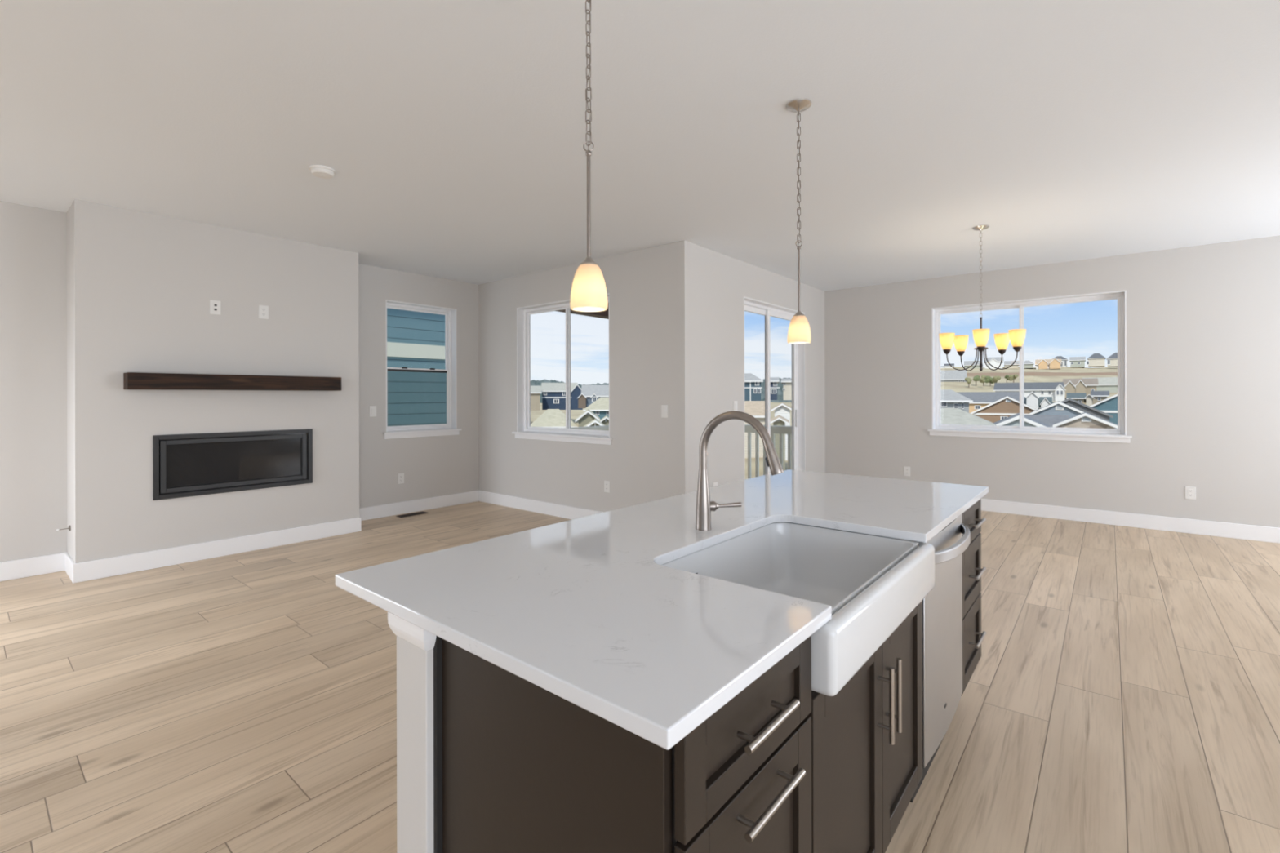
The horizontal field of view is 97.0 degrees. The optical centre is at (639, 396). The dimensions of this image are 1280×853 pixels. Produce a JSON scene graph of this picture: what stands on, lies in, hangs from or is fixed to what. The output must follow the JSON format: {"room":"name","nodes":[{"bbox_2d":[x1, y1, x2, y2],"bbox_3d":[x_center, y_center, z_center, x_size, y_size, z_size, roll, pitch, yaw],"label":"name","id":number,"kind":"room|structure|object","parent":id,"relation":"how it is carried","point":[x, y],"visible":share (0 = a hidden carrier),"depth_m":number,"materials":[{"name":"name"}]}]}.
{"room":"open-plan kitchen","nodes":[
{"label":"open-plan kitchen","id":0,"kind":"room"},
{"bbox_2d":[66,199,359,563],"bbox_3d":[-3.581,-0.040,4.962,0.464,2.740,1.988,0,0,40],"label":"wall","id":1,"kind":"structure","parent":0,"point":[141,286],"depth_m":4.55,"materials":[{"name":"grey paint"}]},
{"bbox_2d":[56,524,71,531],"bbox_3d":[-4.271,0.983,4.196,0.044,0.044,0.074,0,0,40],"label":"door stop","id":2,"kind":"object","parent":1,"relation":"attached to","point":[69,526],"visible":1,"depth_m":4.21,"materials":[{"name":"silver metal"}]},
{"bbox_2d":[209,299,221,315],"bbox_3d":[-3.509,-0.734,4.681,0.008,0.116,0.074,0,0,40],"label":"jack plate","id":3,"kind":"object","parent":1,"relation":"attached to","point":[215,305],"visible":1,"depth_m":4.68,"materials":[{"name":"white plastic"}]},
{"bbox_2d":[123,372,341,391],"bbox_3d":[-3.332,-0.114,4.772,0.162,0.125,1.500,0,0,40],"label":"mantel shelf","id":4,"kind":"object","parent":1,"relation":"attached to","point":[131,380],"visible":1,"depth_m":4.60,"materials":[{"name":"brown wood"}]},
{"bbox_2d":[152,428,312,500],"bbox_3d":[-3.480,0.553,4.878,0.236,0.501,1.135,0,0,40],"label":"fireplace","id":5,"kind":"object","parent":1,"relation":"attached to","point":[193,464],"visible":0.99,"depth_m":4.76,"materials":[{"name":"black metal"}]},
{"bbox_2d":[0,490,479,582],"bbox_3d":[-4.161,1.263,4.246,0.479,0.137,7.228,0,0,40],"label":"baseboard","id":6,"kind":"structure","parent":1,"relation":"attached to","point":[111,566],"depth_m":4.62,"materials":[{"name":"white"}]},
{"bbox_2d":[258,305,268,319],"bbox_3d":[-3.287,-0.734,4.948,0.009,0.116,0.074,0,0,40],"label":"power outlet","id":7,"kind":"object","parent":1,"relation":"attached to","point":[263,310],"visible":1,"depth_m":4.95,"materials":[{"name":"white plastic"}]},
{"bbox_2d":[0,200,479,562],"bbox_3d":[-4.410,-0.038,4.450,0.160,2.740,7.228,0,0,40],"label":"wall","id":8,"kind":"structure","parent":0,"point":[33,240],"depth_m":4.31,"materials":[{"name":"grey paint"}]},
{"bbox_2d":[369,405,376,417],"bbox_3d":[-2.896,0.163,6.144,0.010,0.116,0.074,0,0,40],"label":"light switch","id":9,"kind":"object","parent":8,"relation":"attached to","point":[372,408],"visible":1,"depth_m":6.14,"materials":[{"name":"white plastic"}]},
{"bbox_2d":[397,473,404,484],"bbox_3d":[-2.694,0.928,6.386,0.009,0.116,0.074,0,0,40],"label":"power outlet","id":10,"kind":"object","parent":8,"relation":"attached to","point":[400,476],"visible":1,"depth_m":6.38,"materials":[{"name":"white plastic"}]},
{"bbox_2d":[382,299,462,439],"bbox_3d":[-2.568,-0.297,6.635,0.200,1.540,0.961,0,0,40],"label":"window","id":11,"kind":"structure","parent":8,"relation":"in","point":[450,428],"depth_m":6.84,"materials":[{"name":"white"}]},
{"bbox_2d":[396,635,433,852],"bbox_3d":[0.272,0.870,1.958,0.113,0.903,2.240,0,0,40],"label":"wall","id":12,"kind":"structure","parent":0,"point":[415,665],"depth_m":1.08,"materials":[{"name":"grey paint"}]},
{"bbox_2d":[387,611,435,651],"bbox_3d":[0.271,0.447,1.958,0.136,0.057,2.263,0,0,40],"label":"trim","id":13,"kind":"structure","parent":12,"relation":"attached to","point":[407,631],"depth_m":1.07,"materials":[{"name":"white wood"}]},
{"bbox_2d":[556,302,608,319],"bbox_3d":[0.002,-0.083,7.113,2.767,2.950,2.142,0,0,40],"label":"roof","id":14,"kind":"structure","parent":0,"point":[604,314],"depth_m":7.87,"materials":[{"name":"brown"}]},
{"bbox_2d":[478,240,694,511],"bbox_3d":[-0.767,-0.046,6.229,3.182,2.740,0.160,0,0,40],"label":"wall","id":15,"kind":"structure","parent":0,"point":[650,456],"depth_m":5.64,"materials":[{"name":"grey paint"}]},
{"bbox_2d":[479,490,604,519],"bbox_3d":[-0.808,1.256,6.152,3.182,0.137,0.015,0,0,40],"label":"baseboard","id":16,"kind":"structure","parent":15,"relation":"attached to","point":[532,505],"depth_m":6.46,"materials":[{"name":"white"}]},
{"bbox_2d":[511,293,612,444],"bbox_3d":[-0.847,-0.275,6.263,1.570,1.538,0.200,0,0,40],"label":"window","id":17,"kind":"structure","parent":15,"relation":"in","point":[523,329],"depth_m":6.59,"materials":[{"name":"white"}]},
{"bbox_2d":[604,480,609,492],"bbox_3d":[-0.337,0.919,5.765,0.074,0.116,0.009,0,0,40],"label":"power outlet","id":18,"kind":"object","parent":15,"relation":"attached to","point":[606,483],"visible":1,"depth_m":5.76,"materials":[{"name":"white plastic"}]},
{"bbox_2d":[661,404,667,417],"bbox_3d":[0.229,0.141,5.295,0.074,0.116,0.010,0,0,40],"label":"light switch","id":19,"kind":"object","parent":15,"relation":"attached to","point":[664,407],"visible":1,"depth_m":5.29,"materials":[{"name":"white plastic"}]},
{"bbox_2d":[0,0,1279,291],"bbox_3d":[0.456,-1.544,2.557,10.075,0.250,10.844,0,0,40],"label":"ceiling","id":20,"kind":"structure","parent":0,"point":[452,133],"depth_m":2.97,"materials":[{"name":"white paint"}]},
{"bbox_2d":[309,164,335,178],"bbox_3d":[-1.979,-1.392,3.533,0.144,0.042,0.144,0,0,40],"label":"smoke detector","id":21,"kind":"object","parent":20,"relation":"attached to","point":[317,171],"visible":1,"depth_m":3.50,"materials":[{"name":"white plastic"}]},
{"bbox_2d":[569,0,608,311],"bbox_3d":[-0.153,-0.838,1.683,0.122,1.160,0.122,0,0,40],"label":"pendant lamp","id":22,"kind":"object","parent":20,"relation":"hanging from","point":[588,293],"visible":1,"depth_m":1.66,"materials":[{"name":"beige glass"}]},
{"bbox_2d":[786,97,811,343],"bbox_3d":[0.774,-0.840,2.760,0.122,1.160,0.122,0,0,40],"label":"pendant lamp","id":23,"kind":"object","parent":20,"relation":"hanging from","point":[799,332],"visible":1,"depth_m":2.74,"materials":[{"name":"silver glass"}]},
{"bbox_2d":[938,225,1026,371],"bbox_3d":[2.875,-0.817,4.757,0.612,1.214,0.611,0,0,40],"label":"chandelier","id":24,"kind":"object","parent":20,"relation":"hanging from","point":[1016,336],"visible":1,"depth_m":4.78,"materials":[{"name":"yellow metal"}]},
{"bbox_2d":[0,501,1279,852],"bbox_3d":[0.463,1.421,2.557,10.075,0.200,10.844,0,0,40],"label":"floor","id":25,"kind":"structure","parent":0,"point":[1122,695],"depth_m":2.43,"materials":[{"name":"brown wood"}]},
{"bbox_2d":[395,511,428,517],"bbox_3d":[-2.553,1.326,6.351,0.120,0.005,0.320,0,0,40],"label":"floor vent","id":26,"kind":"object","parent":25,"relation":"in","point":[418,513],"visible":1,"depth_m":6.34,"materials":[{"name":"brown metal"}]},
{"bbox_2d":[433,635,811,852],"bbox_3d":[-0.023,0.870,1.043,0.600,0.903,0.426,0,0,40],"label":"base cabinet","id":27,"kind":"object","parent":25,"relation":"on","point":[519,766],"visible":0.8,"depth_m":0.89,"materials":[{"name":"black wood"}]},
{"bbox_2d":[335,469,988,749],"bbox_3d":[0.413,0.405,1.849,0.922,0.026,2.304,0,0,40],"label":"countertop","id":28,"kind":"structure","parent":27,"relation":"on","point":[585,611],"depth_m":1.11,"materials":[{"name":"stone"}]},
{"bbox_2d":[695,410,783,530],"bbox_3d":[0.300,0.217,1.633,0.278,0.351,0.122,0,0,40],"label":"kitchen faucet","id":29,"kind":"object","parent":28,"relation":"on","point":[704,506],"visible":1,"depth_m":1.66,"materials":[{"name":"silver metal"}]},
{"bbox_2d":[661,522,934,696],"bbox_3d":[0.403,0.536,1.473,0.500,0.234,0.770,0,0,40],"label":"farmhouse sink","id":30,"kind":"object","parent":28,"relation":"in","point":[871,584],"visible":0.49,"depth_m":1.65,"materials":[{"name":"white ceramic"}]},
{"bbox_2d":[661,522,918,615],"bbox_3d":[0.393,0.536,1.491,0.460,0.233,0.748,0,0,40],"label":"basin","id":31,"kind":"object","parent":30,"relation":"in","point":[833,567],"depth_m":1.76,"materials":[{"name":"grey ceramic"}]},
{"bbox_2d":[808,600,922,852],"bbox_3d":[0.370,0.869,1.510,0.591,0.903,0.794,0,0,40],"label":"base cabinet","id":32,"kind":"object","parent":25,"relation":"on","point":[867,737],"visible":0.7,"depth_m":1.31,"materials":[{"name":"black wood"}]},
{"bbox_2d":[910,513,970,802],"bbox_3d":[0.817,0.872,2.021,0.607,0.897,0.555,0,0,40],"label":"dishwasher","id":33,"kind":"object","parent":25,"relation":"on","point":[942,607],"visible":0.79,"depth_m":1.78,"materials":[{"name":"silver metal"}]},
{"bbox_2d":[961,498,986,695],"bbox_3d":[1.123,0.868,2.418,0.591,0.903,0.439,0,0,40],"label":"base cabinet","id":34,"kind":"object","parent":25,"relation":"on","point":[972,571],"visible":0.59,"depth_m":2.26,"materials":[{"name":"black wood"}]},
{"bbox_2d":[694,244,825,491],"bbox_3d":[1.448,-0.051,6.534,0.160,2.740,3.136,0,0,40],"label":"wall","id":35,"kind":"structure","parent":0,"point":[722,282],"depth_m":5.79,"materials":[{"name":"grey paint"}]},
{"bbox_2d":[733,400,737,411],"bbox_3d":[0.987,0.106,5.843,0.010,0.116,0.074,0,0,40],"label":"light switch","id":36,"kind":"object","parent":35,"relation":"attached to","point":[735,402],"visible":0.79,"depth_m":5.83,"materials":[{"name":"white plastic"}]},
{"bbox_2d":[743,296,804,475],"bbox_3d":[1.536,0.132,6.639,0.160,2.375,1.558,0,0,40],"label":"door","id":37,"kind":"structure","parent":35,"relation":"in","point":[751,305],"depth_m":7.17,"materials":[{"name":"white"}]},
{"bbox_2d":[824,235,1279,528],"bbox_3d":[5.031,-0.059,5.707,6.733,2.740,0.160,0,0,40],"label":"wall","id":38,"kind":"structure","parent":0,"point":[1203,321],"depth_m":5.68,"materials":[{"name":"grey paint"}]},
{"bbox_2d":[903,466,910,475],"bbox_3d":[3.311,0.931,7.023,0.074,0.116,0.009,0,0,40],"label":"power outlet","id":39,"kind":"object","parent":38,"relation":"attached to","point":[906,469],"visible":1,"depth_m":7.02,"materials":[{"name":"white plastic"}]},
{"bbox_2d":[927,290,1132,443],"bbox_3d":[4.250,-0.297,6.320,1.865,1.540,0.200,0,0,40],"label":"window","id":40,"kind":"structure","parent":38,"relation":"in","point":[1059,433],"depth_m":6.29,"materials":[{"name":"white"}]},
{"bbox_2d":[981,498,1279,543],"bbox_3d":[5.045,1.242,5.583,6.558,0.137,0.015,0,0,40],"label":"baseboard","id":41,"kind":"structure","parent":38,"relation":"attached to","point":[1251,532],"depth_m":5.63,"materials":[{"name":"white"}]},
{"bbox_2d":[1185,486,1195,499],"bbox_3d":[5.257,0.923,5.411,0.074,0.120,0.009,0,0,40],"label":"power outlet","id":42,"kind":"object","parent":38,"relation":"attached to","point":[1190,491],"visible":1,"depth_m":5.41,"materials":[{"name":"white plastic"}]},
{"label":"outside","id":43,"kind":"structure","parent":0,"visible":0},
{"bbox_2d":[530,377,791,403],"bbox_3d":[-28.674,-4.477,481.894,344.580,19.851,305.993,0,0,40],"label":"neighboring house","id":44,"kind":"structure","parent":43,"point":[533,383],"depth_m":421.64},
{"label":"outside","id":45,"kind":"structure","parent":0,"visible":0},
{"bbox_2d":[564,424,791,479],"bbox_3d":[0.402,1.007,7.374,2.487,1.330,3.052,0,0,40],"label":"deck","id":46,"kind":"object","parent":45,"point":[781,430],"visible":0.06,"depth_m":8.03,"materials":[{"name":"beige wood"}]},
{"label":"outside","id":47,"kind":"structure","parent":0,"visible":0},
{"bbox_2d":[530,366,1117,479],"bbox_3d":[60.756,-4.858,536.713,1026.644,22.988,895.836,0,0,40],"label":"land","id":48,"kind":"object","parent":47,"point":[1033,375],"visible":0.03,"depth_m":206.24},
{"bbox_2d":[386,308,446,426],"bbox_3d":[-7.539,0.940,10.272,7.680,6.800,6.800,0,0,40],"label":"house","id":49,"kind":"structure","parent":48,"relation":"on","point":[415,340],"depth_m":9.43,"materials":[{"name":"teal"}]},
{"bbox_2d":[530,386,542,410],"bbox_3d":[-27.128,0.371,135.852,6.661,5.804,12.770,0,0,-11],"label":"house","id":50,"kind":"structure","parent":48,"relation":"on","point":[535,391],"depth_m":130.43,"materials":[{"name":"beige"}]},
{"bbox_2d":[530,408,577,427],"bbox_3d":[-9.852,4.046,64.416,5.109,5.213,9.770,0,0,-9],"label":"house","id":51,"kind":"structure","parent":48,"relation":"on","point":[550,418],"depth_m":61.26,"materials":[{"name":"beige"}]},
{"bbox_2d":[541,382,582,409],"bbox_3d":[-20.045,-0.079,145.626,10.387,6.807,13.510,0,0,-8],"label":"house","id":52,"kind":"structure","parent":48,"relation":"on","point":[553,394],"depth_m":139.82,"materials":[{"name":"blue"}]},
{"bbox_2d":[575,408,599,426],"bbox_3d":[-5.589,4.030,60.953,2.565,5.223,8.660,0,0,-5],"label":"house","id":53,"kind":"structure","parent":48,"relation":"on","point":[587,416],"depth_m":56.97,"materials":[{"name":"green"}]},
{"bbox_2d":[577,385,608,408],"bbox_3d":[-9.586,-0.011,126.055,8.109,5.046,14.510,0,0,-4],"label":"house","id":54,"kind":"structure","parent":48,"relation":"on","point":[589,394],"depth_m":120.48,"materials":[{"name":"stone"}]},
{"bbox_2d":[582,418,604,426],"bbox_3d":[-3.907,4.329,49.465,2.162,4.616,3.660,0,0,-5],"label":"house","id":55,"kind":"structure","parent":48,"relation":"on","point":[595,422],"depth_m":47.98,"materials":[{"name":"green"}]},
{"bbox_2d":[582,397,608,421],"bbox_3d":[-5.152,1.876,84.956,6.315,3.438,10.770,0,0,-3],"label":"house","id":56,"kind":"structure","parent":48,"relation":"on","point":[600,407],"depth_m":80.39,"materials":[{"name":"teal"}]},
{"bbox_2d":[599,415,608,425],"bbox_3d":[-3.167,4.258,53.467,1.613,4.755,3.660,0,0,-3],"label":"house","id":57,"kind":"structure","parent":48,"relation":"on","point":[605,420],"depth_m":51.99,"materials":[{"name":"green"}]},
{"bbox_2d":[744,373,763,400],"bbox_3d":[17.063,-1.413,89.880,4.599,4.459,10.770,0,0,11],"label":"house","id":58,"kind":"structure","parent":48,"relation":"on","point":[753,387],"depth_m":84.87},
{"bbox_2d":[744,400,764,457],"bbox_3d":[12.813,3.565,64.381,3.491,6.072,9.770,0,0,11],"label":"house","id":59,"kind":"structure","parent":48,"relation":"on","point":[756,409],"depth_m":60.14,"materials":[{"name":"beige"}]},
{"bbox_2d":[770,377,780,399],"bbox_3d":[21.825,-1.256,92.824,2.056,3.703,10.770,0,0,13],"label":"house","id":60,"kind":"structure","parent":48,"relation":"on","point":[774,380],"depth_m":87.93,"materials":[{"name":"blue"}]},
{"bbox_2d":[770,414,789,470],"bbox_3d":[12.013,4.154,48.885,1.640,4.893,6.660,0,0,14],"label":"house","id":61,"kind":"structure","parent":48,"relation":"on","point":[780,420],"depth_m":46.00,"materials":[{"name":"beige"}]},
{"bbox_2d":[771,402,791,460],"bbox_3d":[15.548,3.657,61.851,2.224,5.874,8.660,0,0,14],"label":"house","id":62,"kind":"structure","parent":48,"relation":"on","point":[782,409],"depth_m":57.92,"materials":[{"name":"white"}]},
{"bbox_2d":[781,378,791,399],"bbox_3d":[24.849,-1.181,94.803,2.311,3.581,10.770,0,0,15],"label":"house","id":63,"kind":"structure","parent":48,"relation":"on","point":[787,383],"depth_m":90.05,"materials":[{"name":"beige"}]},
{"bbox_2d":[943,363,954,368],"bbox_3d":[149.748,-14.214,274.362,4.351,3.107,10.770,0,0,29],"label":"house","id":64,"kind":"structure","parent":48,"relation":"on","point":[946,366],"depth_m":270.57,"materials":[{"name":"white"}]},
{"bbox_2d":[941,369,967,382],"bbox_3d":[108.311,-6.501,196.118,8.338,5.106,14.770,0,0,29],"label":"house","id":65,"kind":"structure","parent":48,"relation":"on","point":[951,375],"depth_m":191.87,"materials":[{"name":"grey"}]},
{"bbox_2d":[941,389,973,413],"bbox_3d":[35.527,2.893,65.954,5.242,7.312,9.770,0,0,28],"label":"house","id":66,"kind":"structure","parent":48,"relation":"on","point":[950,398],"depth_m":61.80,"materials":[{"name":"grey"}]},
{"bbox_2d":[941,408,995,429],"bbox_3d":[26.719,3.800,49.429,7.269,5.534,10.770,0,0,29],"label":"house","id":67,"kind":"structure","parent":48,"relation":"on","point":[948,415],"depth_m":46.33,"materials":[{"name":"grey"}]},
{"bbox_2d":[964,377,972,387],"bbox_3d":[99.786,-4.171,172.234,2.007,3.135,1.901,0,0,40],"label":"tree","id":68,"kind":"object","parent":48,"relation":"on","point":[968,380],"visible":1,"depth_m":171.84,"materials":[{"name":"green plant"}]},
{"bbox_2d":[964,360,980,368],"bbox_3d":[162.992,-15.026,277.155,7.615,4.542,12.770,0,0,30],"label":"house","id":69,"kind":"structure","parent":48,"relation":"on","point":[966,363],"depth_m":273.40,"materials":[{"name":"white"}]},
{"bbox_2d":[973,375,980,386],"bbox_3d":[105.653,-4.907,177.825,2.055,3.376,2.532,0,0,40],"label":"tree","id":70,"kind":"object","parent":48,"relation":"on","point":[976,378],"visible":0.98,"depth_m":177.23,"materials":[{"name":"green plant"}]},
{"bbox_2d":[979,374,986,386],"bbox_3d":[104.078,-4.839,172.244,1.818,3.500,2.316,0,0,40],"label":"shrub","id":71,"kind":"object","parent":48,"relation":"on","point":[982,380],"visible":1,"depth_m":171.61,"materials":[{"name":"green plant"}]},
{"bbox_2d":[957,391,1019,414],"bbox_3d":[75.031,2.837,121.887,12.205,7.459,9.770,0,0,32],"label":"house","id":72,"kind":"structure","parent":48,"relation":"on","point":[980,399],"depth_m":119.63,"materials":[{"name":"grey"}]},
{"bbox_2d":[984,375,993,386],"bbox_3d":[109.895,-4.684,178.165,2.621,3.435,3.039,0,0,40],"label":"shrub","id":73,"kind":"object","parent":48,"relation":"on","point":[988,379],"visible":0.88,"depth_m":177.49,"materials":[{"name":"green plant"}]},
{"bbox_2d":[983,356,1003,368],"bbox_3d":[168.451,-15.686,269.761,7.777,5.770,13.510,0,0,32],"label":"house","id":74,"kind":"structure","parent":48,"relation":"on","point":[995,362],"depth_m":264.76,"materials":[{"name":"white"}]},
{"bbox_2d":[991,375,1000,383],"bbox_3d":[108.218,-4.673,172.063,2.393,3.166,2.537,0,0,40],"label":"shrub","id":75,"kind":"object","parent":48,"relation":"on","point":[995,379],"visible":1,"depth_m":171.53,"materials":[{"name":"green plant"}]},
{"bbox_2d":[970,395,1036,422],"bbox_3d":[64.900,3.277,100.094,10.695,6.619,12.660,0,0,33],"label":"house","id":76,"kind":"structure","parent":48,"relation":"on","point":[1006,406],"depth_m":95.49,"materials":[{"name":"brown"}]},
{"bbox_2d":[1004,360,1019,368],"bbox_3d":[181.686,-15.214,276.998,6.102,4.148,12.770,0,0,33],"label":"house","id":77,"kind":"structure","parent":48,"relation":"on","point":[1006,363],"depth_m":273.10,"materials":[{"name":"beige"}]},
{"bbox_2d":[1008,373,1017,382],"bbox_3d":[113.339,-5.265,172.068,2.616,2.893,2.596,0,0,40],"label":"shrub","id":78,"kind":"object","parent":48,"relation":"on","point":[1011,377],"visible":0.99,"depth_m":171.44,"materials":[{"name":"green plant"}]},
{"bbox_2d":[993,413,1049,426],"bbox_3d":[37.319,4.194,55.750,5.005,4.900,9.660,0,0,34],"label":"house","id":79,"kind":"structure","parent":48,"relation":"on","point":[1013,420],"depth_m":52.25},
{"bbox_2d":[1023,360,1034,368],"bbox_3d":[182.534,-14.938,266.931,5.039,3.821,12.770,0,0,34],"label":"house","id":80,"kind":"structure","parent":48,"relation":"on","point":[1027,364],"depth_m":262.15,"materials":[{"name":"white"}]},
{"bbox_2d":[993,382,1066,401],"bbox_3d":[92.383,-1.062,134.683,13.621,4.427,13.510,0,0,34],"label":"house","id":81,"kind":"structure","parent":48,"relation":"on","point":[1056,390],"depth_m":130.24,"materials":[{"name":"white"}]},
{"bbox_2d":[1023,391,1052,409],"bbox_3d":[77.003,2.512,109.871,4.804,6.896,10.510,0,0,35],"label":"house","id":82,"kind":"structure","parent":48,"relation":"on","point":[1032,400],"depth_m":106.19,"materials":[{"name":"white"}]},
{"bbox_2d":[1024,414,1069,426],"bbox_3d":[48.802,4.429,68.026,4.317,4.380,5.770,0,0,36],"label":"house","id":83,"kind":"structure","parent":48,"relation":"on","point":[1050,420],"depth_m":67.19,"materials":[{"name":"grey"}]},
{"bbox_2d":[1035,357,1061,368],"bbox_3d":[187.072,-14.750,259.569,9.641,4.862,13.510,0,0,36],"label":"house","id":84,"kind":"structure","parent":48,"relation":"on","point":[1055,363],"depth_m":254.99,"materials":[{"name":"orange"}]},
{"bbox_2d":[1028,400,1084,417],"bbox_3d":[59.277,3.639,80.242,6.648,5.916,8.660,0,0,36],"label":"house","id":85,"kind":"structure","parent":48,"relation":"on","point":[1060,408],"depth_m":76.99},
{"bbox_2d":[1055,404,1063,409],"bbox_3d":[56.991,1.502,76.942,0.924,0.707,0.080,0,0,36],"label":"gable vent","id":86,"kind":"object","parent":85,"relation":"attached to","point":[1057,406],"depth_m":76.91,"materials":[{"name":"white"}]},
{"bbox_2d":[1052,355,1067,367],"bbox_3d":[208.661,-16.808,282.006,6.943,6.364,10.770,0,0,37],"label":"house","id":87,"kind":"structure","parent":48,"relation":"on","point":[1064,361],"depth_m":277.19,"materials":[{"name":"white"}]},
{"bbox_2d":[1066,392,1086,404],"bbox_3d":[85.612,0.645,111.149,3.021,2.606,8.770,0,0,38],"label":"house","id":88,"kind":"structure","parent":48,"relation":"on","point":[1078,397],"depth_m":108.71,"materials":[{"name":"beige"}]},
{"bbox_2d":[1069,356,1085,367],"bbox_3d":[208.345,-16.239,269.733,5.923,5.000,12.770,0,0,38],"label":"house","id":89,"kind":"structure","parent":48,"relation":"on","point":[1075,362],"depth_m":265.47,"materials":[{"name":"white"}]},
{"bbox_2d":[1062,377,1098,397],"bbox_3d":[111.928,-2.086,144.055,7.026,4.874,12.510,0,0,38],"label":"house","id":90,"kind":"structure","parent":48,"relation":"on","point":[1071,385],"depth_m":140.17,"materials":[{"name":"beige"}]},
{"bbox_2d":[1052,412,1117,434],"bbox_3d":[48.440,4.190,61.597,5.595,4.858,4.660,0,0,38],"label":"house","id":91,"kind":"structure","parent":48,"relation":"on","point":[1085,420],"depth_m":60.02,"materials":[{"name":"stone"}]},
{"bbox_2d":[1081,416,1091,422],"bbox_3d":[47.250,2.399,59.962,0.849,0.593,0.118,0,0,40],"label":"gable vent","id":92,"kind":"object","parent":91,"relation":"attached to","point":[1085,419],"depth_m":59.95,"materials":[{"name":"white"}]},
{"bbox_2d":[1061,398,1112,421],"bbox_3d":[66.593,3.431,87.778,10.122,6.301,3.660,0,0,37],"label":"house","id":93,"kind":"structure","parent":48,"relation":"on","point":[1069,402],"depth_m":85.31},
{"bbox_2d":[1083,394,1094,406],"bbox_3d":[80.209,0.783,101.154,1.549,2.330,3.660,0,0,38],"label":"house","id":94,"kind":"structure","parent":48,"relation":"on","point":[1088,398],"depth_m":99.98,"materials":[{"name":"beige"}]},
{"bbox_2d":[1086,353,1106,367],"bbox_3d":[215.141,-17.102,267.115,6.974,6.295,13.770,0,0,39],"label":"house","id":95,"kind":"structure","parent":48,"relation":"on","point":[1095,360],"depth_m":262.57,"materials":[{"name":"beige"}]},
{"bbox_2d":[1082,377,1117,392],"bbox_3d":[134.896,-2.998,164.291,10.478,4.993,11.770,0,0,39],"label":"house","id":96,"kind":"structure","parent":48,"relation":"on","point":[1105,384],"depth_m":160.54,"materials":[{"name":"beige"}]},
{"bbox_2d":[1090,391,1109,404],"bbox_3d":[86.944,0.212,107.085,2.737,2.447,8.770,0,0,39],"label":"house","id":97,"kind":"structure","parent":48,"relation":"on","point":[1099,396],"depth_m":104.37,"materials":[{"name":"beige"}]},
{"bbox_2d":[1089,394,1117,424],"bbox_3d":[81.661,2.370,92.781,12.214,8.356,7.660,0,0,41],"label":"house","id":98,"kind":"structure","parent":48,"relation":"on","point":[1108,406],"depth_m":92.44,"materials":[{"name":"teal"}]},
{"bbox_2d":[1106,352,1117,367],"bbox_3d":[225.220,-17.287,266.967,8.201,6.665,13.770,0,0,40],"label":"house","id":99,"kind":"structure","parent":48,"relation":"on","point":[1112,361],"depth_m":263.73,"materials":[{"name":"beige"}]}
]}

